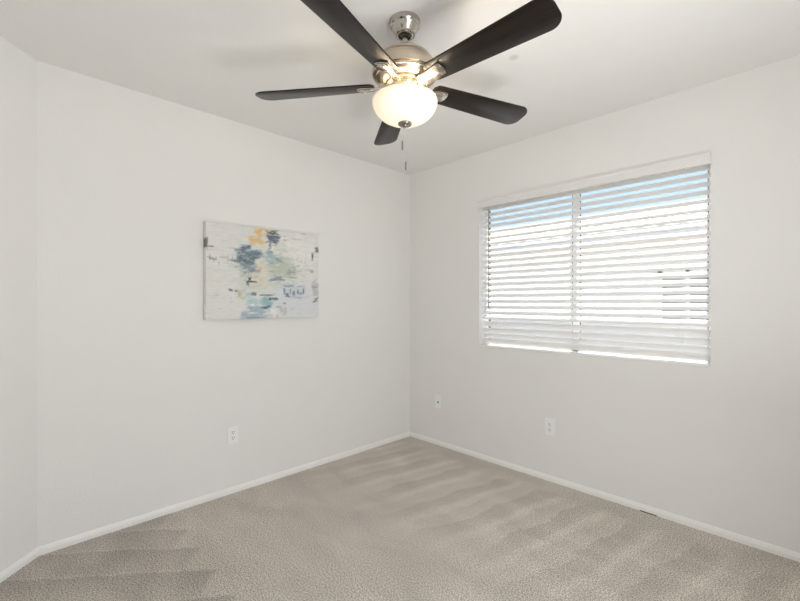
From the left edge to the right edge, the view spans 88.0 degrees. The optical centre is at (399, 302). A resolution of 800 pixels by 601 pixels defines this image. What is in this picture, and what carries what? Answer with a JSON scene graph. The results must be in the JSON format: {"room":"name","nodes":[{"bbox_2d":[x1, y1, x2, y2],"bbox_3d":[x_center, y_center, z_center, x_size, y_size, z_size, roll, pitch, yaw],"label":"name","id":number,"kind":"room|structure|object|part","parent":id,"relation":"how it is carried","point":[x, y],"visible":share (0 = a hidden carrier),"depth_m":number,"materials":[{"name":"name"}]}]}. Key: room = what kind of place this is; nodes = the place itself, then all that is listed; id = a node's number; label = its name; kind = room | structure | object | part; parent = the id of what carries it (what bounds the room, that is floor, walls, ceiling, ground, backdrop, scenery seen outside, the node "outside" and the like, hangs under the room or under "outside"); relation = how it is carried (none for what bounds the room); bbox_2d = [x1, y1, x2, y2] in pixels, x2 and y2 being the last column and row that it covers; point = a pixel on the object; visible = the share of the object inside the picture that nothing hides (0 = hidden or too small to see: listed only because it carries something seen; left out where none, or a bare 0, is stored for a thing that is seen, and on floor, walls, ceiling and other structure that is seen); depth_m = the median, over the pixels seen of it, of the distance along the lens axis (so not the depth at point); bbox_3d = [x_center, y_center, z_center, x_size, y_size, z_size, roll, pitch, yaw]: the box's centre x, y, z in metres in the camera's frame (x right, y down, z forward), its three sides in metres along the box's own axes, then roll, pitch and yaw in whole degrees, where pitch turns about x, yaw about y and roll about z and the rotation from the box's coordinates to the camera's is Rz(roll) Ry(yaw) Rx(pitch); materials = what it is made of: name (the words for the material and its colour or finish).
{"room":"empty bedroom","nodes":[
{"label":"empty bedroom","id":0,"kind":"room"},
{"bbox_2d":[0,36,36,571],"bbox_3d":[-1.865,0.076,1.675,0.141,2.547,0.868,0,0,0],"label":"wall","id":1,"kind":"structure","parent":0,"point":[18,69],"depth_m":1.95,"materials":[{"name":"white paint"}]},
{"bbox_2d":[0,547,38,582],"bbox_3d":[-1.788,1.236,1.673,0.014,0.049,0.752,0,0,0],"label":"baseboard","id":2,"kind":"structure","parent":1,"relation":"attached to","point":[33,554],"depth_m":1.94,"materials":[{"name":"white paint"}]},
{"bbox_2d":[37,61,409,546],"bbox_3d":[-0.871,0.076,3.047,2.833,2.547,0.140,0,0,-44],"label":"wall","id":3,"kind":"structure","parent":0,"point":[139,394],"depth_m":2.51,"materials":[{"name":"white paint"}]},
{"bbox_2d":[38,432,409,555],"bbox_3d":[-0.847,1.236,2.963,2.635,0.049,0.014,0,0,-44],"label":"baseboard","id":4,"kind":"structure","parent":3,"relation":"attached to","point":[66,542],"depth_m":2.56,"materials":[{"name":"white paint"}]},
{"bbox_2d":[228,425,237,444],"bbox_3d":[-1.098,0.872,2.722,0.070,0.114,0.009,0,0,-44],"label":"electrical outlet","id":5,"kind":"object","parent":3,"relation":"attached to","point":[232,431],"visible":1,"depth_m":2.72,"materials":[{"name":"white plastic"}]},
{"bbox_2d":[204,221,318,319],"bbox_3d":[-0.925,-0.199,2.865,0.818,0.612,0.043,0,0,-44],"label":"canvas painting","id":6,"kind":"object","parent":3,"relation":"attached to","point":[250,272],"visible":1,"depth_m":2.80,"materials":[{"name":"multicoloured fabric"}]},
{"bbox_2d":[0,436,799,600],"bbox_3d":[0.029,1.300,1.690,3.160,0.100,3.060,0,0,-44],"label":"floor","id":7,"kind":"structure","parent":0,"point":[409,518],"depth_m":2.12,"materials":[{"name":"beige carpet"}]},
{"bbox_2d":[0,0,799,174],"bbox_3d":[0.029,-1.257,1.690,3.440,0.120,3.340,0,0,-44],"label":"ceiling","id":8,"kind":"structure","parent":0,"point":[603,57],"depth_m":2.01,"materials":[{"name":"white paint"}]},
{"bbox_2d":[255,0,561,169],"bbox_3d":[0.057,-0.880,1.727,1.285,0.634,1.228,0,0,-44],"label":"ceiling fan","id":9,"kind":"object","parent":8,"relation":"hanging from","point":[404,73],"visible":1,"depth_m":1.64,"materials":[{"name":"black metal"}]},
{"bbox_3d":[-0.372,-0.924,1.821,0.534,0.006,0.136,0,13,9],"label":"blade","id":10,"kind":"part","parent":9,"relation":"part of","materials":[{"name":"black wood"}]},
{"bbox_3d":[-0.166,-0.924,1.412,0.136,0.006,0.534,15,7,27],"label":"blade","id":11,"kind":"part","parent":9,"relation":"part of","materials":[{"name":"brown wood"}]},
{"bbox_3d":[-0.046,-0.924,2.153,0.136,0.006,0.534,-13,2,-9],"label":"blade","id":12,"kind":"part","parent":9,"relation":"part of","materials":[{"name":"brown wood"}]},
{"bbox_3d":[0.021,-0.814,1.762,0.277,0.104,0.277,0,0,-44],"label":"lamp shade","id":13,"kind":"part","parent":9,"relation":"part of","materials":[{"name":"white glass"}]},
{"bbox_3d":[0.373,-0.924,1.947,0.534,0.006,0.136,0,-13,-28],"label":"blade","id":14,"kind":"part","parent":9,"relation":"part of","materials":[{"name":"brown wood"}]},
{"bbox_3d":[0.305,-0.924,1.485,0.534,0.006,0.136,0,-13,44],"label":"blade","id":15,"kind":"part","parent":9,"relation":"part of","materials":[{"name":"black wood"}]},
{"bbox_2d":[410,55,799,552],"bbox_3d":[1.210,0.076,2.841,0.140,2.547,3.060,0,0,-44],"label":"wall","id":16,"kind":"structure","parent":0,"point":[717,445],"depth_m":2.44,"materials":[{"name":"white paint"}]},
{"bbox_2d":[435,395,441,408],"bbox_3d":[0.334,0.874,3.629,0.016,0.114,0.070,0,0,-44],"label":"outlet","id":17,"kind":"object","parent":16,"relation":"attached to","point":[438,399],"visible":1,"depth_m":3.63,"materials":[{"name":"white plastic"}]},
{"bbox_2d":[545,418,554,435],"bbox_3d":[1.050,0.873,2.899,0.009,0.114,0.070,0,0,-44],"label":"electrical outlet","id":18,"kind":"object","parent":16,"relation":"attached to","point":[549,423],"visible":1,"depth_m":2.90,"materials":[{"name":"white plastic"}]},
{"bbox_2d":[479,170,709,366],"bbox_3d":[1.210,-0.230,2.837,0.146,1.161,1.506,0,0,-44],"label":"window","id":19,"kind":"structure","parent":16,"relation":"in","point":[517,347],"depth_m":2.86,"materials":[{"name":"white plastic"}]},
{"bbox_3d":[0.983,-0.230,3.131,0.018,1.132,0.740,0,0,-44],"label":"sash","id":20,"kind":"part","parent":19,"relation":"part of","materials":[{"name":"white plastic"}]},
{"bbox_2d":[477,152,710,360],"bbox_3d":[1.182,-0.243,2.810,0.099,1.141,1.514,0,0,-44],"label":"window blind","id":21,"kind":"object","parent":19,"relation":"attached to","point":[699,162],"visible":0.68,"depth_m":2.67,"materials":[{"name":"white plastic"}]},
{"bbox_3d":[0.789,-0.235,3.247,0.048,1.090,0.014,0,0,-44],"label":"ladder cord","id":22,"kind":"part","parent":21,"relation":"part of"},
{"bbox_3d":[1.199,0.306,2.827,1.494,0.018,0.050,0,-38,46],"label":"rail","id":23,"kind":"part","parent":21,"relation":"part of","materials":[{"name":"white plastic"}]},
{"bbox_3d":[1.631,-0.235,2.384,0.048,1.090,0.014,0,0,-44],"label":"ladder cord","id":24,"kind":"part","parent":21,"relation":"part of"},
{"bbox_3d":[1.190,0.346,2.818,0.091,0.009,1.506,0,0,-44],"label":"sill","id":25,"kind":"part","parent":19,"relation":"part of","materials":[{"name":"white paint"}]},
{"bbox_3d":[1.496,-0.230,2.630,0.018,1.132,0.782,0,0,-44],"label":"sash","id":26,"kind":"part","parent":19,"relation":"part of","materials":[{"name":"white plastic"}]},
{"bbox_2d":[410,432,799,561],"bbox_3d":[1.155,1.236,2.788,0.014,0.049,3.060,0,0,-44],"label":"baseboard","id":27,"kind":"structure","parent":16,"relation":"attached to","point":[745,540],"depth_m":2.51,"materials":[{"name":"white paint"}]},
{"label":"outside","id":28,"kind":"structure","parent":0,"visible":0},
{"bbox_3d":[8.720,1.550,10.903,21.850,0.200,30.000,0,0,-44],"label":"ground","id":29,"kind":"structure","parent":28,"visible":0},
{"bbox_2d":[491,203,707,353],"bbox_3d":[5.655,-0.249,7.915,5.910,3.398,18.600,0,0,-44],"label":"house","id":30,"kind":"structure","parent":29,"relation":"on","point":[704,204],"depth_m":6.61,"materials":[{"name":"paint"}]},
{"bbox_3d":[4.048,-0.080,5.818,0.020,0.700,0.620,0,0,-44],"label":"pane","id":31,"kind":"part","parent":30,"relation":"part of","materials":[{"name":"glass"}]}
]}

